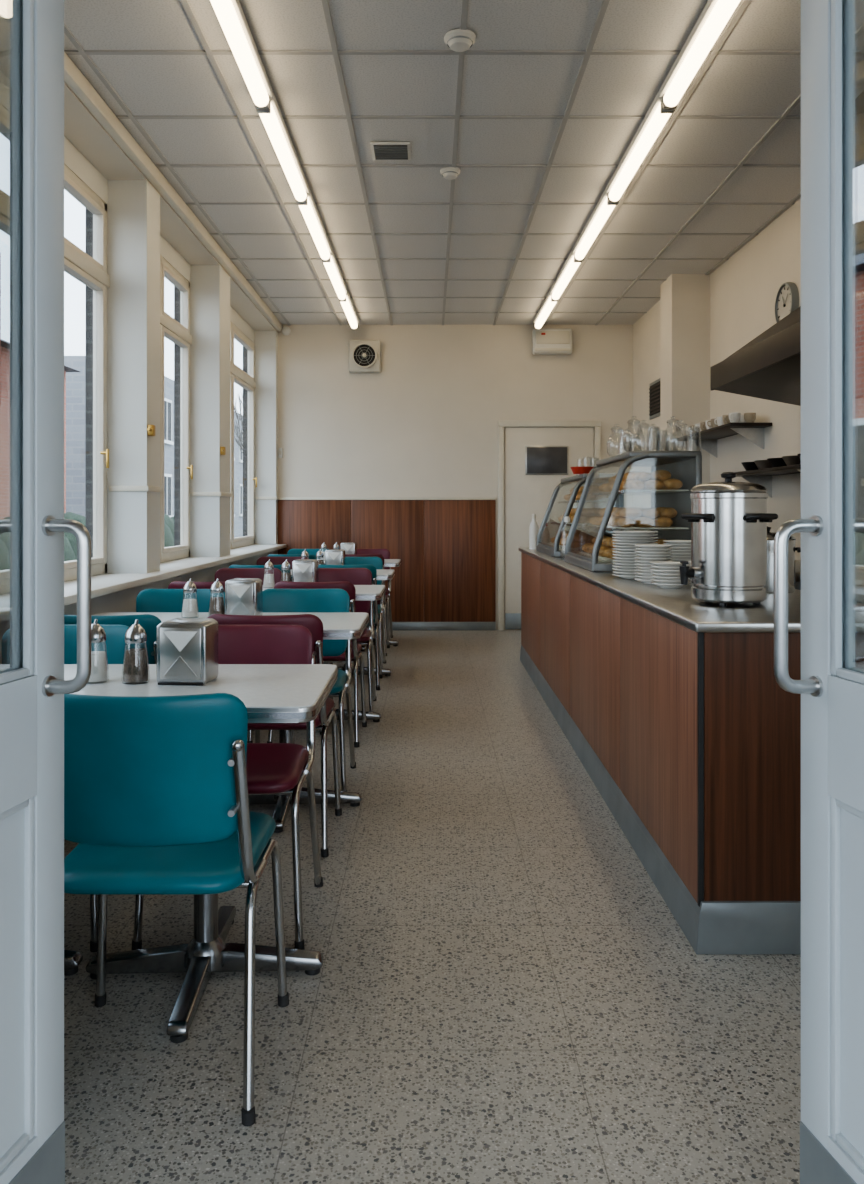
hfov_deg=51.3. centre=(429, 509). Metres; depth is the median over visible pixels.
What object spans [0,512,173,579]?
hedge
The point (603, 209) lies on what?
fluorescent light
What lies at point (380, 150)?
ceiling air vent
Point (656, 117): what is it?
fluorescent light
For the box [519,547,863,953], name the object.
counter
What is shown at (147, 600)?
dining chair
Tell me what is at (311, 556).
dining chair
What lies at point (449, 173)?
smoke detector
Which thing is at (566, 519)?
glass bottle
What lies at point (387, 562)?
cafe table
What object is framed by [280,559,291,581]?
pepper shaker
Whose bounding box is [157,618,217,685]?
napkin dispenser
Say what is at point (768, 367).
extractor hood
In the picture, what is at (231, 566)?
dining chair
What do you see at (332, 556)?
napkin dispenser
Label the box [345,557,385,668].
dining chair
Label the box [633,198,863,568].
wall
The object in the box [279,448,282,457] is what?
light switch
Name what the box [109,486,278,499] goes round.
trim
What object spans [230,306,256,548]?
window
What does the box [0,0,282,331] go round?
crown molding
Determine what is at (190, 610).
shaker
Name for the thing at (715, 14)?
fluorescent light
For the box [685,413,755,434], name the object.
cup collection
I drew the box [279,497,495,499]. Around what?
trim
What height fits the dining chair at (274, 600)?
0.839 m
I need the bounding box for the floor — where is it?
[64,630,800,1183]
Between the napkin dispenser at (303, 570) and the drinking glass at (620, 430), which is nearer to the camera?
the drinking glass at (620, 430)
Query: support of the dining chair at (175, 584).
on the floor
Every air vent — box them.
[370,142,410,159]
[649,378,659,419]
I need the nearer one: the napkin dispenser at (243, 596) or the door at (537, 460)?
the napkin dispenser at (243, 596)
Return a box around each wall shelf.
[676,423,771,457]
[734,464,800,497]
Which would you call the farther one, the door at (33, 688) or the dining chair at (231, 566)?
the dining chair at (231, 566)
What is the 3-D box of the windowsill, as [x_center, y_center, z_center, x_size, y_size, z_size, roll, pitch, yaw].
[-1.585,0.357,4.800,0.310,0.035,8.400,0,0,0]
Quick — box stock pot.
[765,526,800,593]
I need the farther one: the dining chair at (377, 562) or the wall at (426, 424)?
the wall at (426, 424)
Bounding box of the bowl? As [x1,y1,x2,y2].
[570,467,593,473]
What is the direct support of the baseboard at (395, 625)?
attached to the wall at (426, 424)
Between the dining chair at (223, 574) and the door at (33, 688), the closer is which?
the door at (33, 688)
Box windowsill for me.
[0,544,286,621]
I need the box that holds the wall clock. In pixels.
[775,282,798,322]
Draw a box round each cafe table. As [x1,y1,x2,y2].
[0,664,337,1042]
[91,612,368,832]
[263,585,385,734]
[290,569,394,683]
[317,559,400,651]
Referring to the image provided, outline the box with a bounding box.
[532,328,571,354]
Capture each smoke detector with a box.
[440,167,459,179]
[444,29,475,51]
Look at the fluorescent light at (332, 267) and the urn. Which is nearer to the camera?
the urn
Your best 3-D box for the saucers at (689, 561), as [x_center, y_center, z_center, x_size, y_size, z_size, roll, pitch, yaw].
[1.080,0.251,3.551,0.144,0.097,0.142,0,0,0]
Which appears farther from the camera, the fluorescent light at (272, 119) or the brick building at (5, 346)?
the brick building at (5, 346)
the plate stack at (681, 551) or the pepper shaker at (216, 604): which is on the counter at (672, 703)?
the plate stack at (681, 551)
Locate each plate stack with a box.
[612,531,657,578]
[635,544,672,583]
[663,540,690,561]
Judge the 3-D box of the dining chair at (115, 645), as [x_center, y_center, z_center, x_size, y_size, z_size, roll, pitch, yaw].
[-1.135,0.783,2.659,0.472,0.839,0.458,0,0,0]
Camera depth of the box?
8.90 m
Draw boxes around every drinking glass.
[618,430,632,453]
[655,430,669,448]
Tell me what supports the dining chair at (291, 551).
on the floor
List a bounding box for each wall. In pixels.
[0,7,277,663]
[278,325,632,629]
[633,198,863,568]
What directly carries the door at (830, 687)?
in the wall
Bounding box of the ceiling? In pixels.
[64,0,863,324]
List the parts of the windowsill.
window sill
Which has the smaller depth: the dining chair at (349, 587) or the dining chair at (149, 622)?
the dining chair at (149, 622)
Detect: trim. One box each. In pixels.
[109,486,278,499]
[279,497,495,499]
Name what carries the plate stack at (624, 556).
on the counter at (672, 703)
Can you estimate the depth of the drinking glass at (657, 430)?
4.62 m
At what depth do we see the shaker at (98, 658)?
2.33 m
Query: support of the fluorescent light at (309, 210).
attached to the ceiling
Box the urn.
[679,472,777,606]
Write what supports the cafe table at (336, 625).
on the floor
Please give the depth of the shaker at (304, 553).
6.53 m
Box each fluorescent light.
[210,0,272,108]
[256,93,308,202]
[297,189,331,260]
[322,250,347,299]
[339,293,358,328]
[533,291,557,328]
[550,249,581,299]
[573,189,617,260]
[606,91,674,202]
[659,0,740,108]
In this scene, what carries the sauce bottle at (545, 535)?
on the counter at (672, 703)
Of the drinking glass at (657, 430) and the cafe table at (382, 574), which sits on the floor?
the cafe table at (382, 574)
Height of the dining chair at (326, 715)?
0.839 m
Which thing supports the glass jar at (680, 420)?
on the glass display case at (670, 481)
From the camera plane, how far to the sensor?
8.92 m
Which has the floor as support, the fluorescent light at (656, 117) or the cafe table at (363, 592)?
the cafe table at (363, 592)
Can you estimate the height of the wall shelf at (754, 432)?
0.162 m
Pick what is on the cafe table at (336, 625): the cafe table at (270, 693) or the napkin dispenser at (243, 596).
the napkin dispenser at (243, 596)
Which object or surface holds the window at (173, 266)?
in the wall at (137, 213)
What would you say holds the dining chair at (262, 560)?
on the floor
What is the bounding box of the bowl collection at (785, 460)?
[742,454,800,470]
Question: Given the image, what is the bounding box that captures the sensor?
[282,326,290,335]
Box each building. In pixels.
[0,339,79,519]
[64,356,242,536]
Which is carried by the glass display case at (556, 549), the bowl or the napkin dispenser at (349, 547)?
the bowl
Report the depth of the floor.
2.17 m
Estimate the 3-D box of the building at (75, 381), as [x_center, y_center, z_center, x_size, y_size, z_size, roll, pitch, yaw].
[-14.700,-1.740,45.000,10.600,6.120,34.000,0,0,0]
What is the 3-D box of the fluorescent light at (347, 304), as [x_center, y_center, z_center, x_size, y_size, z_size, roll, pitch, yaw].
[-0.735,-1.800,8.155,0.090,0.092,1.190,0,0,0]
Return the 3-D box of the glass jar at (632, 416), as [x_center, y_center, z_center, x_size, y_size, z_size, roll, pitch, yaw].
[1.001,-0.374,4.420,0.104,0.176,0.104,0,0,0]
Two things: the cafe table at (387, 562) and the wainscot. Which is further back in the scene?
the wainscot
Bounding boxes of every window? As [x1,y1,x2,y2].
[0,71,109,593]
[160,234,192,562]
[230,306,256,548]
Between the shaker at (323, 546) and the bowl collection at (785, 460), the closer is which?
the bowl collection at (785, 460)
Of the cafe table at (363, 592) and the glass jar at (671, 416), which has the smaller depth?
the glass jar at (671, 416)
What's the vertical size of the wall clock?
0.280 m
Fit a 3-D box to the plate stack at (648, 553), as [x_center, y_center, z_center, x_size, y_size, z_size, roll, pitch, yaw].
[0.915,0.221,3.680,0.154,0.156,0.153,0,0,0]
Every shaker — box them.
[87,619,108,683]
[121,619,149,684]
[181,578,198,617]
[208,579,224,615]
[263,559,274,587]
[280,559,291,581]
[301,549,308,557]
[316,549,323,564]
[320,542,326,560]
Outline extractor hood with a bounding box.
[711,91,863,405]
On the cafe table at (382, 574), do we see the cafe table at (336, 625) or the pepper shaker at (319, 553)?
the pepper shaker at (319, 553)
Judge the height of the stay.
0.060 m
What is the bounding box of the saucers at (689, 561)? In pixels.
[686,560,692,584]
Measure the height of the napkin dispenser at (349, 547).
0.160 m
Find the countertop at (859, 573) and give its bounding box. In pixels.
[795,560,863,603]
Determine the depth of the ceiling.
4.35 m
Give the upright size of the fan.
0.320 m
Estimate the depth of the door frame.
8.95 m
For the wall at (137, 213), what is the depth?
4.86 m
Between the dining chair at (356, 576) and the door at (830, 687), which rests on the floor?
the dining chair at (356, 576)
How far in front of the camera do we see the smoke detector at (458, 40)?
3.49 m
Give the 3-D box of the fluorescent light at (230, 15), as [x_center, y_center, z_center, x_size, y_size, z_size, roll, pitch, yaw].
[-0.735,-1.800,3.355,0.090,0.092,1.190,0,0,0]
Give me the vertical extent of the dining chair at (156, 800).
0.839 m
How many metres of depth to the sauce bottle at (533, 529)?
6.89 m
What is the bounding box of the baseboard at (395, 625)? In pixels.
[368,622,495,629]
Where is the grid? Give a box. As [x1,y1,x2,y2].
[64,0,863,324]
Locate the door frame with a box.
[498,421,600,630]
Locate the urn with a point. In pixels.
(728, 519)
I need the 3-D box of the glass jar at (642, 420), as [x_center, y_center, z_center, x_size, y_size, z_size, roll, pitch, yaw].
[1.096,-0.374,4.620,0.104,0.176,0.104,0,0,0]
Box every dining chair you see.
[1,625,135,951]
[64,614,160,663]
[64,693,288,1126]
[131,625,322,949]
[136,589,224,611]
[168,581,252,742]
[207,614,341,856]
[215,568,281,584]
[229,565,289,572]
[255,588,355,791]
[256,557,308,581]
[267,554,316,559]
[267,581,366,746]
[287,549,328,558]
[318,564,382,689]
[318,568,376,711]
[345,554,389,655]
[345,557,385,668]
[357,549,392,639]
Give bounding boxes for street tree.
[234,391,242,452]
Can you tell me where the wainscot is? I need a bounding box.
[278,500,495,621]
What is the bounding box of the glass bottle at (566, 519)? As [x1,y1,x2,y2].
[561,517,569,559]
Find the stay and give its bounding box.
[147,425,225,454]
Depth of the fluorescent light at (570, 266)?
6.86 m
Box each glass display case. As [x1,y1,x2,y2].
[536,473,623,557]
[565,451,701,571]
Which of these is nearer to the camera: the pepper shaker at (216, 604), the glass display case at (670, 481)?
the pepper shaker at (216, 604)
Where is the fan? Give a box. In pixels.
[349,340,380,372]
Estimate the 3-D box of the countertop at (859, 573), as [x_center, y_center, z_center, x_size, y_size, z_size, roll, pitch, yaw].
[1.964,0.750,5.450,0.461,0.900,3.140,0,0,0]
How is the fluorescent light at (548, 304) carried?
attached to the ceiling
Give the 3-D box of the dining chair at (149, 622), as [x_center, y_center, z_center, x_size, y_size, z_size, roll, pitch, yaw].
[-1.145,0.783,3.335,0.472,0.839,0.458,0,0,1]
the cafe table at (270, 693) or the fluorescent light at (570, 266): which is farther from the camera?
the fluorescent light at (570, 266)
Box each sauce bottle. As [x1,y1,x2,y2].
[529,514,538,548]
[542,523,549,543]
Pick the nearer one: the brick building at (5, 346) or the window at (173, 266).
the window at (173, 266)
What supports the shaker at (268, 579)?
on the cafe table at (363, 592)
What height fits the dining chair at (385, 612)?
0.839 m
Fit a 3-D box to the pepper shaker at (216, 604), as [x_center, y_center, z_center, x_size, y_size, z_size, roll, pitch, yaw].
[-0.885,0.366,3.740,0.072,0.163,0.072,0,0,-29]
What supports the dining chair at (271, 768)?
on the floor
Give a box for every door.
[0,0,90,1183]
[505,428,593,629]
[774,0,863,1183]
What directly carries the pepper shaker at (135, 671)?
on the cafe table at (270, 693)
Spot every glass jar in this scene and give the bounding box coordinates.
[623,416,644,451]
[633,420,653,449]
[662,416,683,448]
[671,420,691,449]
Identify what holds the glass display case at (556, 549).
on the counter at (672, 703)
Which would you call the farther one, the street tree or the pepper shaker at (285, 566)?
the street tree
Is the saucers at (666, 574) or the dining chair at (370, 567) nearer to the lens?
the saucers at (666, 574)
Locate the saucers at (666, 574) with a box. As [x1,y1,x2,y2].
[650,561,684,587]
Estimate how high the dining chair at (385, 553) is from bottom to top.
0.839 m
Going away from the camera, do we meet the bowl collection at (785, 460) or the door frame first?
the bowl collection at (785, 460)
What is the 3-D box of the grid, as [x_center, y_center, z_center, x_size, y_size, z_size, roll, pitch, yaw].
[0.340,-1.851,4.800,3.720,0.010,8.400,0,0,0]
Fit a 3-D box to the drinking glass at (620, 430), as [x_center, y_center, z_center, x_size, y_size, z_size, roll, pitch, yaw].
[1.002,-0.348,4.620,0.076,0.124,0.076,0,0,0]
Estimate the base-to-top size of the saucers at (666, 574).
0.097 m
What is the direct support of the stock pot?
on the counter at (672, 703)
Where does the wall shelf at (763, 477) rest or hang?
attached to the wall at (698, 321)
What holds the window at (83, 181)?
in the wall at (137, 213)
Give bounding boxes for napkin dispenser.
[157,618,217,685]
[225,578,262,614]
[292,559,317,581]
[325,549,344,564]
[340,542,356,554]
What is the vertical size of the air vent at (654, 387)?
0.330 m

